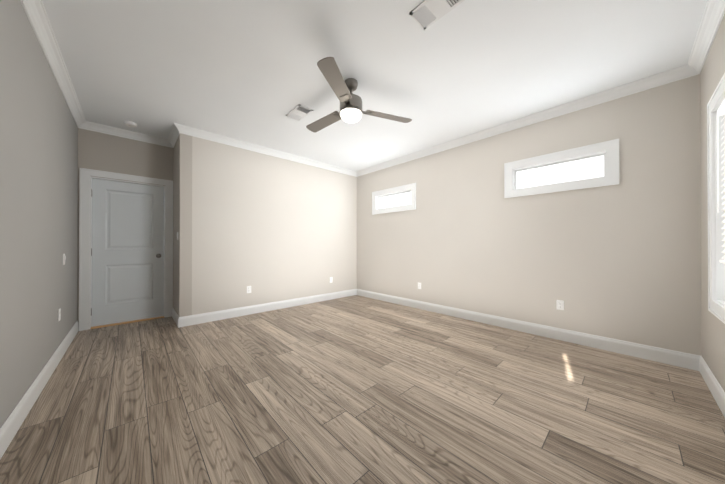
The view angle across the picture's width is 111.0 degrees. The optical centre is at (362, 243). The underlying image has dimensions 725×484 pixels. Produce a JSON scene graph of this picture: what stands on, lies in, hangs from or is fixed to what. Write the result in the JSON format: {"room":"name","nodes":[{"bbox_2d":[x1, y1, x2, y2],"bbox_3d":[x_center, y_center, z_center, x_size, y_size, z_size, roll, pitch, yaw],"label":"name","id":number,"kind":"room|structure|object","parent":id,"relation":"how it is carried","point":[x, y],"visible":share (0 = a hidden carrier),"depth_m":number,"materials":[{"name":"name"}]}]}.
{"room":"empty bedroom","nodes":[
{"label":"empty bedroom","id":0,"kind":"room"},
{"bbox_2d":[0,0,77,427],"bbox_3d":[-1.943,-0.240,1.241,0.140,2.731,5.595,0,0,-43],"label":"wall","id":1,"kind":"structure","parent":0,"point":[38,185],"depth_m":1.74,"materials":[{"name":"paint"}]},
{"bbox_2d":[0,321,78,458],"bbox_3d":[-1.887,1.058,1.288,0.014,0.136,5.315,0,0,-43],"label":"baseboard","id":2,"kind":"structure","parent":1,"relation":"attached to","point":[10,427],"depth_m":1.70,"materials":[{"name":"paint"}]},
{"bbox_2d":[20,0,87,129],"bbox_3d":[-1.865,-1.559,1.320,0.074,0.092,5.315,0,0,-43],"label":"crown molding","id":3,"kind":"structure","parent":1,"relation":"attached to","point":[36,13],"depth_m":2.04,"materials":[{"name":"paint"}]},
{"bbox_2d":[58,308,60,320],"bbox_3d":[-2.939,0.691,2.417,0.010,0.114,0.070,0,0,-43],"label":"electrical outlet","id":4,"kind":"object","parent":1,"relation":"attached to","point":[59,314],"visible":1,"depth_m":2.40,"materials":[{"name":"white plastic"}]},
{"bbox_2d":[77,128,172,322],"bbox_3d":[-3.334,-0.230,3.672,1.134,2.731,0.140,0,0,-43],"label":"wall","id":5,"kind":"structure","parent":0,"point":[106,152],"depth_m":3.50,"materials":[{"name":"paint"}]},
{"bbox_2d":[79,168,172,330],"bbox_3d":[-3.372,0.076,3.619,0.972,2.120,0.164,0,0,-43],"label":"door frame","id":6,"kind":"structure","parent":5,"relation":"attached to","point":[85,225],"depth_m":3.31,"materials":[{"name":"paint"}]},
{"bbox_2d":[91,178,163,326],"bbox_3d":[-3.345,0.121,3.583,0.772,1.990,0.103,0,0,-43],"label":"door","id":7,"kind":"structure","parent":5,"relation":"in","point":[127,269],"depth_m":3.57,"materials":[{"name":"paint"}]},
{"bbox_2d":[88,121,167,146],"bbox_3d":[-3.280,-1.549,3.582,0.904,0.092,0.074,0,0,-43],"label":"crown molding","id":8,"kind":"structure","parent":5,"relation":"attached to","point":[92,126],"depth_m":3.52,"materials":[{"name":"paint"}]},
{"bbox_2d":[173,133,191,316],"bbox_3d":[-2.678,-0.229,3.696,0.140,2.731,0.717,0,0,-43],"label":"wall","id":9,"kind":"structure","parent":0,"point":[182,227],"depth_m":3.45,"materials":[{"name":"paint"}]},
{"bbox_2d":[168,130,178,147],"bbox_3d":[-2.732,-1.549,3.602,0.074,0.092,0.600,0,0,-43],"label":"crown molding","id":10,"kind":"structure","parent":9,"relation":"attached to","point":[172,139],"depth_m":3.70,"materials":[{"name":"paint"}]},
{"bbox_2d":[172,308,178,322],"bbox_3d":[-2.742,1.068,3.647,0.014,0.136,0.695,0,0,-43],"label":"baseboard","id":11,"kind":"structure","parent":9,"relation":"attached to","point":[174,314],"depth_m":3.66,"materials":[{"name":"paint"}]},
{"bbox_2d":[192,136,356,314],"bbox_3d":[-1.304,-0.226,4.581,3.077,2.731,0.140,0,0,-43],"label":"wall","id":12,"kind":"structure","parent":0,"point":[268,228],"depth_m":4.18,"materials":[{"name":"paint"}]},
{"bbox_2d":[172,123,355,175],"bbox_3d":[-1.346,-1.546,4.401,3.190,0.092,0.074,0,0,-43],"label":"crown molding","id":13,"kind":"structure","parent":12,"relation":"attached to","point":[178,128],"depth_m":4.00,"materials":[{"name":"paint"}]},
{"bbox_2d":[176,289,355,327],"bbox_3d":[-1.323,1.071,4.453,3.190,0.136,0.014,0,0,-43],"label":"baseboard","id":14,"kind":"structure","parent":12,"relation":"attached to","point":[183,321],"depth_m":4.04,"materials":[{"name":"paint"}]},
{"bbox_2d":[0,295,724,483],"bbox_3d":[-0.350,1.192,2.716,4.491,0.120,5.595,0,0,-43],"label":"floor","id":15,"kind":"structure","parent":0,"point":[355,389],"depth_m":1.70,"materials":[{"name":"brown wood"}]},
{"bbox_2d":[91,316,163,328],"bbox_3d":[-3.359,1.129,3.600,0.768,0.013,0.102,0,0,-43],"label":"threshold","id":16,"kind":"object","parent":15,"relation":"on","point":[100,326],"visible":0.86,"depth_m":3.54,"materials":[{"name":"brown wood"}]},
{"bbox_2d":[42,0,707,170],"bbox_3d":[-0.350,-1.659,2.728,4.491,0.120,5.595,0,0,-43],"label":"ceiling","id":17,"kind":"structure","parent":0,"point":[248,71],"depth_m":2.19,"materials":[{"name":"paint"}]},
{"bbox_2d":[124,121,136,126],"bbox_3d":[-3.073,-1.579,3.299,0.132,0.036,0.132,0,0,-43],"label":"smoke detector","id":18,"kind":"object","parent":17,"relation":"attached to","point":[129,123],"visible":1,"depth_m":3.27,"materials":[{"name":"white plastic"}]},
{"bbox_2d":[286,104,313,120],"bbox_3d":[-0.769,-1.590,3.038,0.188,0.015,0.335,0,0,-43],"label":"ceiling vent","id":19,"kind":"object","parent":17,"relation":"in","point":[299,112],"visible":1,"depth_m":3.02,"materials":[{"name":"white metal"}]},
{"bbox_2d":[306,57,411,132],"bbox_3d":[-0.185,-1.405,2.589,1.242,0.389,1.098,0,0,-43],"label":"fan","id":20,"kind":"object","parent":17,"relation":"hanging from","point":[351,111],"visible":1,"depth_m":2.39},
{"bbox_2d":[409,0,464,29],"bbox_3d":[0.508,-1.596,1.672,0.188,0.015,0.335,0,0,-43],"label":"ceiling vent","id":21,"kind":"object","parent":17,"relation":"in","point":[424,14],"visible":1,"depth_m":1.71,"materials":[{"name":"white metal"}]},
{"bbox_2d":[357,74,701,355],"bbox_3d":[1.195,-0.227,4.255,0.140,2.731,5.455,0,0,-43],"label":"wall","id":22,"kind":"structure","parent":0,"point":[621,260],"depth_m":2.88,"materials":[{"name":"paint"}]},
{"bbox_2d":[372,183,415,214],"bbox_3d":[0.619,-0.839,4.845,0.144,0.468,1.078,0,0,-43],"label":"window","id":23,"kind":"structure","parent":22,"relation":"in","point":[397,199],"depth_m":4.83,"materials":[{"name":"glass"}]},
{"bbox_2d":[356,289,695,369],"bbox_3d":[1.431,1.069,3.882,0.014,0.136,4.598,0,0,-43],"label":"baseboard","id":24,"kind":"structure","parent":22,"relation":"attached to","point":[671,357],"depth_m":2.91,"materials":[{"name":"paint"}]},
{"bbox_2d":[356,65,699,175],"bbox_3d":[1.409,-1.548,3.873,0.074,0.092,4.598,0,0,-43],"label":"crown molding","id":25,"kind":"structure","parent":22,"relation":"attached to","point":[675,74],"depth_m":2.94,"materials":[{"name":"paint"}]},
{"bbox_2d":[556,300,563,309],"bbox_3d":[2.324,0.723,2.928,0.010,0.114,0.070,0,0,-43],"label":"outlet","id":26,"kind":"object","parent":22,"relation":"attached to","point":[559,304],"visible":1,"depth_m":2.92,"materials":[{"name":"white plastic"}]},
{"bbox_2d":[504,139,618,197],"bbox_3d":[2.328,-0.847,3.007,0.144,0.468,1.078,0,0,-43],"label":"window","id":27,"kind":"structure","parent":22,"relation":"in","point":[591,166],"depth_m":2.93,"materials":[{"name":"paint"}]},
{"bbox_2d":[700,14,724,391],"bbox_3d":[1.558,-0.242,0.772,4.351,2.731,0.140,0,0,-43],"label":"wall","id":28,"kind":"structure","parent":0,"point":[712,72],"depth_m":2.01,"materials":[{"name":"paint"}]},
{"bbox_2d":[684,0,724,75],"bbox_3d":[1.430,-1.561,0.804,4.020,0.092,0.074,0,0,-43],"label":"crown molding","id":29,"kind":"structure","parent":28,"relation":"attached to","point":[711,20],"depth_m":1.86,"materials":[{"name":"paint"}]},
{"bbox_2d":[696,355,724,416],"bbox_3d":[1.450,1.056,0.772,4.140,0.136,0.014,0,0,-43],"label":"baseboard","id":30,"kind":"structure","parent":28,"relation":"attached to","point":[715,388],"depth_m":1.87,"materials":[{"name":"paint"}]},
{"bbox_2d":[707,73,724,323],"bbox_3d":[2.186,-0.279,1.386,1.353,1.568,0.144,0,0,-43],"label":"window","id":31,"kind":"structure","parent":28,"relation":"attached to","point":[716,188],"depth_m":1.81,"materials":[{"name":"paint"}]}
]}

